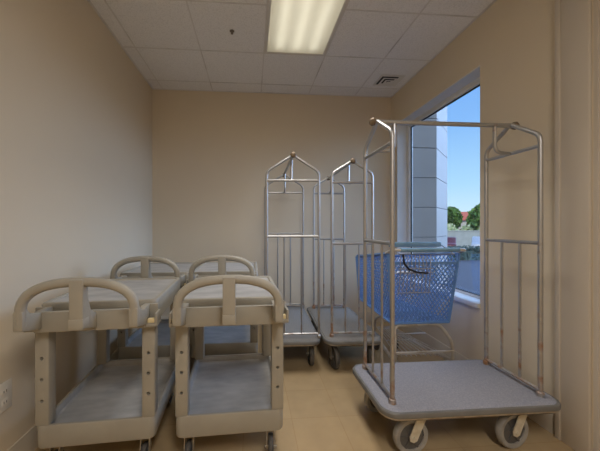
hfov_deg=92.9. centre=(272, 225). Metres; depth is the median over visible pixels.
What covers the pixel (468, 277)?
ground
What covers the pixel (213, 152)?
wall
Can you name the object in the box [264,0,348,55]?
ceiling light
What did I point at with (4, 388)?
socket
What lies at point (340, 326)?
luggage cart
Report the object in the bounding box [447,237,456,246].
car
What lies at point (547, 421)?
baseboard
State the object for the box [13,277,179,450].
utility cart
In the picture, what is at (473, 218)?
tree
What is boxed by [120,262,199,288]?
shelf
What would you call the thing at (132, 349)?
shelf
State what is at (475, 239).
car
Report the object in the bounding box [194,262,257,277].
shelf
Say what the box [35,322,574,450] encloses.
floor
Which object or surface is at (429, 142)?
column
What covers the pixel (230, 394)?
shelf
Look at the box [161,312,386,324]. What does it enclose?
baseboard
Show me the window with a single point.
(470, 81)
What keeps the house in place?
on the ground
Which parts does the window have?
sill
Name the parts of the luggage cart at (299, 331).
rail, hanging rail, rail, under frame, rail, edge trim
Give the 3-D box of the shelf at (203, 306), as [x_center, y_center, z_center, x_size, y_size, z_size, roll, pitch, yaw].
[-0.248,0.430,1.728,0.580,0.116,0.718,0,0,-6]
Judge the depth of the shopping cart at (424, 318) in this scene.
2.25 m
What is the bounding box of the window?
[396,65,479,307]
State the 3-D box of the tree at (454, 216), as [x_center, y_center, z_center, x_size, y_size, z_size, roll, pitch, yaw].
[25.087,-0.271,39.987,2.943,5.013,2.906,0,0,-4]
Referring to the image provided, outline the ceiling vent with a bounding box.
[373,74,405,85]
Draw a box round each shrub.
[447,223,457,230]
[459,224,472,230]
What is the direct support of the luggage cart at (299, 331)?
on the floor
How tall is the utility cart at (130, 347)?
0.999 m
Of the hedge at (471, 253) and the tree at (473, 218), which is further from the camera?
the tree at (473, 218)
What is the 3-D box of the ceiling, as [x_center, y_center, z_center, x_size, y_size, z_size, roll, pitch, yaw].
[0.244,-1.655,0.615,2.953,0.050,5.790,0,0,-4]
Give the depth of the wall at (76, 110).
1.77 m
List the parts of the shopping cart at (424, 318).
panel, panel, seat, push handle, child seat, panel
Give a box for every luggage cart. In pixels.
[264,152,320,365]
[307,158,380,368]
[352,118,560,450]
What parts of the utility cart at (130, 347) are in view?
leg, handle, handle post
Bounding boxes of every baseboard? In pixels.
[7,349,118,450]
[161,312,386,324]
[399,318,554,433]
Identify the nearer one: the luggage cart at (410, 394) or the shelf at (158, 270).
the luggage cart at (410, 394)
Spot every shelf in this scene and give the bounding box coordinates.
[25,277,179,332]
[37,357,174,448]
[118,319,169,359]
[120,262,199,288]
[169,276,288,327]
[176,353,282,437]
[190,325,257,357]
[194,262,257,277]
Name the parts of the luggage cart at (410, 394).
knob, rail, rail, hanging rail, edge trim, under frame, rail, rail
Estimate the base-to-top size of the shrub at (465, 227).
2.401 m
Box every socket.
[2,386,7,395]
[2,397,7,406]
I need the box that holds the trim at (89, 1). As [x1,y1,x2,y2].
[87,0,496,97]
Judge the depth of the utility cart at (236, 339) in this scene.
2.28 m
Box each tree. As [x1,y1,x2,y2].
[447,206,463,228]
[466,204,479,230]
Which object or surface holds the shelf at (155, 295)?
attached to the utility cart at (125, 399)
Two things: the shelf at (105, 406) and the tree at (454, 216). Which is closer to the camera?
the shelf at (105, 406)
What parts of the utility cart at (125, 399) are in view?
leg, handle, handle post, leg, leg, leg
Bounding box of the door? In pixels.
[555,0,599,450]
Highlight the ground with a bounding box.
[447,260,479,294]
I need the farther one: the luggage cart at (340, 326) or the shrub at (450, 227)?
the shrub at (450, 227)
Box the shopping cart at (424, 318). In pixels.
[355,242,465,361]
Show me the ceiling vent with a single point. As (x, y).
(383, 80)
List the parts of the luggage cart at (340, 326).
rail, rail, hanging rail, edge trim, rail, rail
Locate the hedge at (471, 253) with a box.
[447,245,479,259]
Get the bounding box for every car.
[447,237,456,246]
[471,236,479,247]
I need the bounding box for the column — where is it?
[413,107,446,282]
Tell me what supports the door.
in the wall at (512, 42)
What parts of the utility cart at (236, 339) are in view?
leg, handle, handle post, leg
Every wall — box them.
[0,0,151,450]
[152,89,390,316]
[391,0,592,450]
[446,231,479,246]
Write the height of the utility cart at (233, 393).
0.999 m
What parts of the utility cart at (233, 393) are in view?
leg, leg, handle, handle post, leg, leg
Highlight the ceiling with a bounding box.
[90,0,493,96]
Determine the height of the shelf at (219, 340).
0.113 m
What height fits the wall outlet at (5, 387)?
0.140 m
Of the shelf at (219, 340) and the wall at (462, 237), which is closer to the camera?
the shelf at (219, 340)
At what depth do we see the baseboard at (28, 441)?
1.50 m
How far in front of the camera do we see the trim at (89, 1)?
2.64 m
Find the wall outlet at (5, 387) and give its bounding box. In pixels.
[0,378,11,413]
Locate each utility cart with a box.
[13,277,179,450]
[110,256,199,359]
[169,275,288,450]
[188,255,257,357]
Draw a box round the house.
[457,212,467,230]
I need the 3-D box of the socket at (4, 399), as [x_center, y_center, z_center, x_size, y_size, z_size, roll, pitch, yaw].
[-1.285,0.846,1.361,0.003,0.030,0.034,0,0,-4]
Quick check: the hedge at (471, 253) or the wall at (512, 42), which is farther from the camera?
the hedge at (471, 253)

